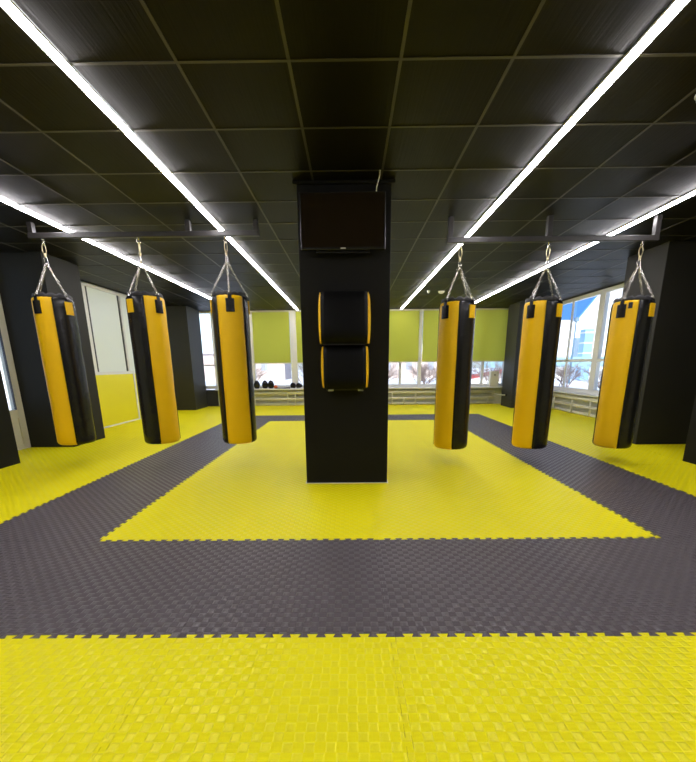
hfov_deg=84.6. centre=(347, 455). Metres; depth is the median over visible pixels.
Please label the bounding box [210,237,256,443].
bag
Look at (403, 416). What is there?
foam mat
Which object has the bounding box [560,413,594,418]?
foam mat
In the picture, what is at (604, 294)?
window
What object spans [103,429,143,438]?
foam mat
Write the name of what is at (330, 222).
television
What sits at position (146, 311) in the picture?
bag
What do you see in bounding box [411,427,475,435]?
foam mat
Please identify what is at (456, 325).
bag
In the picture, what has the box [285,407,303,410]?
foam mat
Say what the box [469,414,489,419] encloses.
foam mat
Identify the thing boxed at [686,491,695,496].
foam mat
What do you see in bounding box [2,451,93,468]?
foam mat
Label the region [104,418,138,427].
baseboard
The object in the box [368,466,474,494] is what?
foam mat
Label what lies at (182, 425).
foam mat
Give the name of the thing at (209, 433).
foam mat
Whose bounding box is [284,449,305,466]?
foam mat
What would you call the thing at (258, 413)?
foam mat
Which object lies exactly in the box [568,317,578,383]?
street lamp
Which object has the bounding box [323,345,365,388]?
cushion
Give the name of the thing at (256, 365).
bush
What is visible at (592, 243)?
recessed light
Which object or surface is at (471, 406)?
foam mat
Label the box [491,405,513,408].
foam mat
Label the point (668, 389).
pillar
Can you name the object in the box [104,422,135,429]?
foam mat
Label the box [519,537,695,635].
foam mat
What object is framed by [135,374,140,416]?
trim
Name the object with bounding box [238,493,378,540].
foam mat
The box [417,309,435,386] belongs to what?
window
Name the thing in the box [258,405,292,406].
foam mat
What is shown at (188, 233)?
rail
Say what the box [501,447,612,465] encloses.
foam mat
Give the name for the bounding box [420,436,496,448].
foam mat
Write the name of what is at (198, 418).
foam mat
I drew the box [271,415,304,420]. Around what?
foam mat
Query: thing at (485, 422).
foam mat
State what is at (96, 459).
foam mat
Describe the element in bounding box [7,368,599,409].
snowy ground
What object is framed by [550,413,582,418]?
foam mat
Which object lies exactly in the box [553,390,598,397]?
trim
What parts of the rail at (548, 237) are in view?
post, post, post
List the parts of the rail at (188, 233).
post, post, post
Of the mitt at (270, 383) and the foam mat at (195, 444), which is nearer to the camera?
the foam mat at (195, 444)
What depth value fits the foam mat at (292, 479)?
3.93 m
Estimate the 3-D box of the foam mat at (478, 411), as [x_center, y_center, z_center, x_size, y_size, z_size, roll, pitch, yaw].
[3.750,-1.151,10.005,1.021,0.020,1.021,0,13,0]
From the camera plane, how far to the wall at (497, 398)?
11.90 m
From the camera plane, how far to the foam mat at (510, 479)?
4.09 m
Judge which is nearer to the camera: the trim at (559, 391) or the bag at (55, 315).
the bag at (55, 315)
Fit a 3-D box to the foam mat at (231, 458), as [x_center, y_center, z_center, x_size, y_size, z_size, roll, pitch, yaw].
[-1.276,0.040,5.177,1.021,0.020,1.021,0,13,0]
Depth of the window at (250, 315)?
11.65 m
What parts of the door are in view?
panel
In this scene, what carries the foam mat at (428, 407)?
on the floor
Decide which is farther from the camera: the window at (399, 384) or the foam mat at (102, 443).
the window at (399, 384)
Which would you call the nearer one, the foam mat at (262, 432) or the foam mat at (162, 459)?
the foam mat at (162, 459)
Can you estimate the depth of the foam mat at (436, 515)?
3.10 m
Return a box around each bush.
[256,365,269,380]
[389,363,402,380]
[405,364,436,383]
[472,362,502,382]
[555,358,588,386]
[571,362,602,387]
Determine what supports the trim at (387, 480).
attached to the pillar at (346, 431)
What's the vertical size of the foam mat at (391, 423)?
0.020 m
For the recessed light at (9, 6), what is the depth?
2.33 m
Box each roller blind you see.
[251,310,290,363]
[295,310,302,362]
[389,309,419,362]
[422,309,438,361]
[472,308,508,361]
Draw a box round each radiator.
[254,390,494,405]
[551,393,597,417]
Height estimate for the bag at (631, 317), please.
2.343 m
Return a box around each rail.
[26,219,259,238]
[447,214,662,243]
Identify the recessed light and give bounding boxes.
[0,0,297,309]
[0,196,74,231]
[83,239,209,298]
[401,0,688,308]
[475,242,597,302]
[606,189,695,234]
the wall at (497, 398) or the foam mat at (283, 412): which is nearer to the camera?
the foam mat at (283, 412)
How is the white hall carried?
on the snowy ground
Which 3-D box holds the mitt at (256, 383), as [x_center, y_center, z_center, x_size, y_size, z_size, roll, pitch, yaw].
[-2.791,-2.183,11.724,0.190,0.250,0.110,0,13,0]
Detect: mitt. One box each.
[254,380,259,388]
[262,380,267,388]
[268,380,273,387]
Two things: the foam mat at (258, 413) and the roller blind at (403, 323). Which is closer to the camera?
the foam mat at (258, 413)
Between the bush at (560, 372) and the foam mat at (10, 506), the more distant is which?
the bush at (560, 372)
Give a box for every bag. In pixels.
[30,239,96,444]
[126,237,180,443]
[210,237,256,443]
[433,243,475,449]
[511,242,562,448]
[592,241,655,448]
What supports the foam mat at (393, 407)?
on the floor
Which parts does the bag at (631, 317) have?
panel, panel, chain, chain, panel, chain, chain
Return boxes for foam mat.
[0,468,118,495]
[0,469,39,481]
[0,494,164,541]
[0,495,60,523]
[0,539,237,638]
[0,540,98,607]
[0,635,176,761]
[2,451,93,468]
[18,447,41,451]
[28,438,129,451]
[43,450,159,468]
[63,468,202,495]
[92,634,415,761]
[95,438,187,450]
[100,494,267,540]
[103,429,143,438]
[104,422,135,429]
[110,422,179,429]
[122,450,228,468]
[132,429,206,438]
[139,416,196,421]
[162,438,236,450]
[165,467,284,494]
[177,538,394,637]
[178,407,219,411]
[178,411,211,415]
[179,422,221,428]
[182,416,220,421]
[189,428,259,437]
[200,411,220,415]
[204,449,294,467]
[209,421,269,428]
[228,437,303,449]
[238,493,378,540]
[255,407,288,410]
[255,411,282,415]
[256,415,276,420]
[257,428,304,437]
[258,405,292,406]
[261,421,304,427]
[267,467,370,493]
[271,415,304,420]
[278,411,303,415]
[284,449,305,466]
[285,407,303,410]
[296,437,305,449]
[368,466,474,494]
[369,492,519,539]
[376,538,613,636]
[387,448,447,466]
[388,410,397,414]
[388,414,402,419]
[388,420,409,426]
[388,427,418,436]
[388,436,431,448]
[390,404,422,405]
[391,406,429,409]
[391,633,695,761]
[394,410,434,414]
[399,414,434,419]
[403,420,433,426]
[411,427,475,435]
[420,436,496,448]
[425,406,434,409]
[431,448,530,465]
[448,465,577,492]
[468,419,509,426]
[468,426,511,435]
[469,409,513,413]
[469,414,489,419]
[470,405,500,408]
[474,492,660,538]
[478,435,567,447]
[480,413,512,418]
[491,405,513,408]
[494,419,559,425]
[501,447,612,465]
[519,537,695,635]
[531,465,683,491]
[548,426,590,434]
[548,435,632,447]
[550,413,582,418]
[550,419,594,425]
[551,409,568,412]
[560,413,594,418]
[563,426,593,434]
[569,447,691,464]
[579,491,695,537]
[615,464,695,491]
[615,633,695,724]
[631,443,685,446]
[638,447,684,460]
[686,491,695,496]
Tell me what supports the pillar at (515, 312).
on the floor
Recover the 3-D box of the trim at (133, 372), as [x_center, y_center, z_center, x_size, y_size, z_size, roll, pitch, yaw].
[-4.975,-1.402,8.976,0.039,1.100,0.060,0,13,0]
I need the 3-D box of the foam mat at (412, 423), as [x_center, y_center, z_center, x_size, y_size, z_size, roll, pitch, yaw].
[1.740,-0.675,8.074,1.021,0.020,1.021,0,13,0]
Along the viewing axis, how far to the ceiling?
2.68 m
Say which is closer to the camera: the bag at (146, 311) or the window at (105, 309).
the bag at (146, 311)
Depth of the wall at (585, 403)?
9.44 m
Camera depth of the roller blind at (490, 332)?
11.41 m
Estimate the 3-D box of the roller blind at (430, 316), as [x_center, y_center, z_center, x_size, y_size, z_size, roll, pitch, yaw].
[2.795,-3.578,11.428,1.123,1.524,0.060,0,13,0]
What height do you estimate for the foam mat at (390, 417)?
0.020 m
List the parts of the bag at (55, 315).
chain, panel, chain, panel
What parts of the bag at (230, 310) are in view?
chain, panel, chain, panel, chain, panel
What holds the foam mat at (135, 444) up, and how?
on the floor
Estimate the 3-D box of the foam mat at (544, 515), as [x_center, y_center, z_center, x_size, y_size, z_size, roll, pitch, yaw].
[1.713,0.478,3.209,1.021,0.020,1.021,0,13,0]
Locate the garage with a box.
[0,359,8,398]
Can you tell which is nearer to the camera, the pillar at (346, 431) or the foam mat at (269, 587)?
the foam mat at (269, 587)
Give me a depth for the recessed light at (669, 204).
4.09 m
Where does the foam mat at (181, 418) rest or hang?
on the floor
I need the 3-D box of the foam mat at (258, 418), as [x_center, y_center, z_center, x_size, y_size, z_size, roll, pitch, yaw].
[-2.255,-0.875,9.076,1.021,0.020,1.021,0,13,0]
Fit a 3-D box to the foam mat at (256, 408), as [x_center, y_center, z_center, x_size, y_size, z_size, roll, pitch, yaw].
[-2.244,-1.337,11.022,1.021,0.020,1.021,0,13,0]
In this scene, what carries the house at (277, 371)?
on the snowy ground
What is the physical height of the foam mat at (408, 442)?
0.020 m
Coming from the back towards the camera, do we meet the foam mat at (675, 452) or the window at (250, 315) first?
the window at (250, 315)
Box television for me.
[299,191,385,253]
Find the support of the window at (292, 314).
in the wall at (497, 398)
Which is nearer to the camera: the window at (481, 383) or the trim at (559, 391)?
the trim at (559, 391)
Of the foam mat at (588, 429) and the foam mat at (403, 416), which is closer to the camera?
the foam mat at (588, 429)
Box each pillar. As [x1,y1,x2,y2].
[0,251,104,446]
[0,369,19,468]
[166,306,207,409]
[296,184,391,482]
[501,301,524,407]
[622,241,695,443]
[682,395,695,464]
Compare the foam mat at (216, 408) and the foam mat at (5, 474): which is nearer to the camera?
the foam mat at (5, 474)
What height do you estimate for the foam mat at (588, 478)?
0.020 m
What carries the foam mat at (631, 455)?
on the floor
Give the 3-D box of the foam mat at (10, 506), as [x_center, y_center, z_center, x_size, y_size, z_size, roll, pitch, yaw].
[-3.287,0.516,3.245,1.021,0.020,1.021,0,13,0]
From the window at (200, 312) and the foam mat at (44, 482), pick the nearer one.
the foam mat at (44, 482)
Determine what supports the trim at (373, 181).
attached to the pillar at (346, 431)
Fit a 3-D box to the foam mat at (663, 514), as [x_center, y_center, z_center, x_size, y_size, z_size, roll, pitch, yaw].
[2.713,0.471,3.201,1.021,0.020,1.021,0,13,0]
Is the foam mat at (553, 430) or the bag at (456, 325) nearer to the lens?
the bag at (456, 325)
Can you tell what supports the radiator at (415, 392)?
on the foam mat
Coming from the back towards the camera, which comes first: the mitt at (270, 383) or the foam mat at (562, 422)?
the mitt at (270, 383)
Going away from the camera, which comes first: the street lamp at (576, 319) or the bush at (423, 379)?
the bush at (423, 379)
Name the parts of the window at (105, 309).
sash, pane, pane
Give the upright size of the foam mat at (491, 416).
0.020 m
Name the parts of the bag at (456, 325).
panel, chain, panel, chain, chain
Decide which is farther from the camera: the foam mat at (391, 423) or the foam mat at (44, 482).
the foam mat at (391, 423)
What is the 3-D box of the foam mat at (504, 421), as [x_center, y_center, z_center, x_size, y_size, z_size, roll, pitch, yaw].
[3.740,-0.690,8.059,1.021,0.020,1.021,0,13,0]
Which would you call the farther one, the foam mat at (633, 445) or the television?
the foam mat at (633, 445)
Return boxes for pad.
[318,291,370,390]
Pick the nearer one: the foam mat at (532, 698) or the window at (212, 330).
the foam mat at (532, 698)
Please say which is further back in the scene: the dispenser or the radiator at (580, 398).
the dispenser
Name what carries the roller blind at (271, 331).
attached to the window at (250, 315)
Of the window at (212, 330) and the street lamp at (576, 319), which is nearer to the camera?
the window at (212, 330)
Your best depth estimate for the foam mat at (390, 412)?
9.93 m
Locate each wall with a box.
[0,355,131,428]
[218,388,501,405]
[552,392,597,414]
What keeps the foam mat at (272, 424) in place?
on the floor
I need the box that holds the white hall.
[490,289,622,378]
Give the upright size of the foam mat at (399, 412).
0.020 m
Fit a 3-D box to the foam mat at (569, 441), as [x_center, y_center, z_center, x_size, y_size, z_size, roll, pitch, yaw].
[3.729,-0.228,6.113,1.021,0.020,1.021,0,13,0]
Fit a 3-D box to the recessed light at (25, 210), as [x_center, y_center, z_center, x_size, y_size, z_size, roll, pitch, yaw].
[-3.274,-2.541,4.034,0.099,0.025,0.962,0,13,0]
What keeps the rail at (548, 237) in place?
attached to the ceiling
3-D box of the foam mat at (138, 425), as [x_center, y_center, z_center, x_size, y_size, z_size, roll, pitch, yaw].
[-4.260,-0.630,8.118,1.021,0.020,1.021,0,13,0]
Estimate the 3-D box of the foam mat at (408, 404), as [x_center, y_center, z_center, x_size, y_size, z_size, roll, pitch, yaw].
[1.760,-1.536,11.707,1.021,0.020,0.489,0,13,0]
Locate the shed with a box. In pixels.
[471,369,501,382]
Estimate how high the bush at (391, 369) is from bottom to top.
2.116 m
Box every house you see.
[203,349,290,380]
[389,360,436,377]
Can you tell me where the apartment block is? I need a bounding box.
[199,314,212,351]
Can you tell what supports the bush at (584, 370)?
on the snowy ground
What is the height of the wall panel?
1.030 m
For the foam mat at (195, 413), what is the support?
on the floor
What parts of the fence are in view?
fence panel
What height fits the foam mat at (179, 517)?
0.020 m
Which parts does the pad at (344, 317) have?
panel, panel, plate, panel, panel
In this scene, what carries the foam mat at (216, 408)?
on the floor
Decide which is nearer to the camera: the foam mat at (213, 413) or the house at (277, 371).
the foam mat at (213, 413)
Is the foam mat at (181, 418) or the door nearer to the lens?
the door
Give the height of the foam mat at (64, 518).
0.020 m
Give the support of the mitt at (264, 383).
on the window sill at (476, 386)
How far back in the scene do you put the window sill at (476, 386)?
11.62 m
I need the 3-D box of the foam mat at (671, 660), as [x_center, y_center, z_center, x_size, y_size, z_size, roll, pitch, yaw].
[1.702,0.940,1.263,1.021,0.020,1.021,0,13,0]
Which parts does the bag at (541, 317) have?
panel, chain, panel, chain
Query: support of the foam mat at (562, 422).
on the floor
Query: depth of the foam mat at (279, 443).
6.04 m
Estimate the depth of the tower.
38.64 m
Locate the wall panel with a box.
[96,374,138,426]
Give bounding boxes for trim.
[133,372,140,418]
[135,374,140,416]
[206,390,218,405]
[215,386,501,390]
[292,179,394,197]
[306,480,387,483]
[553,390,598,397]
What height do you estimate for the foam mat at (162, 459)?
0.020 m
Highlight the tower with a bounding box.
[575,329,594,379]
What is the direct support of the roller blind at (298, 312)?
attached to the window at (292, 314)
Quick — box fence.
[484,356,603,379]
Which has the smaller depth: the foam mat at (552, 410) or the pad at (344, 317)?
the pad at (344, 317)
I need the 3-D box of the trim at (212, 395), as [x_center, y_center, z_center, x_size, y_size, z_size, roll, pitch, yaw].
[-4.461,-1.802,12.007,0.830,0.510,0.250,0,13,0]
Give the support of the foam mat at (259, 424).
on the floor
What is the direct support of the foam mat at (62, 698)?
on the floor
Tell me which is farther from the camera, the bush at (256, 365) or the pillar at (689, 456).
the bush at (256, 365)
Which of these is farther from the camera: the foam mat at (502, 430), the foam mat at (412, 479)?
the foam mat at (502, 430)
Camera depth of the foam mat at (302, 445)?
5.94 m
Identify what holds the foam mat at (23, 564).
on the floor
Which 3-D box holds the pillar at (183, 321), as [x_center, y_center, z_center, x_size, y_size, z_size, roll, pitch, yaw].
[-4.665,-2.757,11.037,0.650,2.820,0.900,0,13,0]
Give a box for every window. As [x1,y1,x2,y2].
[81,281,134,374]
[199,311,216,388]
[210,311,217,388]
[249,311,290,387]
[289,310,303,387]
[388,363,416,386]
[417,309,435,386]
[471,321,507,386]
[553,283,623,394]
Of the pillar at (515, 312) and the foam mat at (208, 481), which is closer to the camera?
the foam mat at (208, 481)
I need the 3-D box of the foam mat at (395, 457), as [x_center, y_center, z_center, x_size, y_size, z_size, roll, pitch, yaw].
[0.724,0.025,5.162,1.021,0.020,1.021,0,13,0]
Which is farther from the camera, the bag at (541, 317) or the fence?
the fence
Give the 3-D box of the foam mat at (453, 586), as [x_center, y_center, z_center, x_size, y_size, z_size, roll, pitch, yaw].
[0.707,0.717,2.243,1.021,0.020,1.021,0,13,0]
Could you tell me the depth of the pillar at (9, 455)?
4.81 m
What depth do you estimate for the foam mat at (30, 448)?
5.83 m
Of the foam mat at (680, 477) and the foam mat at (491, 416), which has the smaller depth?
the foam mat at (680, 477)
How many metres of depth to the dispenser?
11.55 m
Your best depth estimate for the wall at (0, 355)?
5.88 m
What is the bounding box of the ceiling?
[0,0,695,310]
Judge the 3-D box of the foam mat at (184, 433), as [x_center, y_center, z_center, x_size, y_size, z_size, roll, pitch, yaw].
[-3.265,-0.407,7.137,1.021,0.020,1.021,0,13,0]
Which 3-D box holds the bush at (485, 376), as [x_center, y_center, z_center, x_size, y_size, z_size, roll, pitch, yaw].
[10.043,-5.598,26.125,3.686,2.116,2.772,-7,15,-26]
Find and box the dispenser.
[488,371,498,386]
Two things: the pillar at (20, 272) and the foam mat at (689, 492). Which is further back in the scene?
the pillar at (20, 272)
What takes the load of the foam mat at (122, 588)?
on the floor
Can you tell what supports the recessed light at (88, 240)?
in the ceiling
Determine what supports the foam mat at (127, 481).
on the floor
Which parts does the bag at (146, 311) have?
chain, chain, panel, chain, panel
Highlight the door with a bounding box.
[0,297,30,449]
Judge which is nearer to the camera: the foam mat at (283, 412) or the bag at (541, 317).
the bag at (541, 317)
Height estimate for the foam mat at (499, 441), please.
0.020 m
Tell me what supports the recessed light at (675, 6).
in the ceiling
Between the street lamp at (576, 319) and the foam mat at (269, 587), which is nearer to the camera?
the foam mat at (269, 587)
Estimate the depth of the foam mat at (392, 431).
7.01 m
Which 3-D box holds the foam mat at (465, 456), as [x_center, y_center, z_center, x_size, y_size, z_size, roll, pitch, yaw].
[1.724,0.017,5.155,1.021,0.020,1.021,0,13,0]

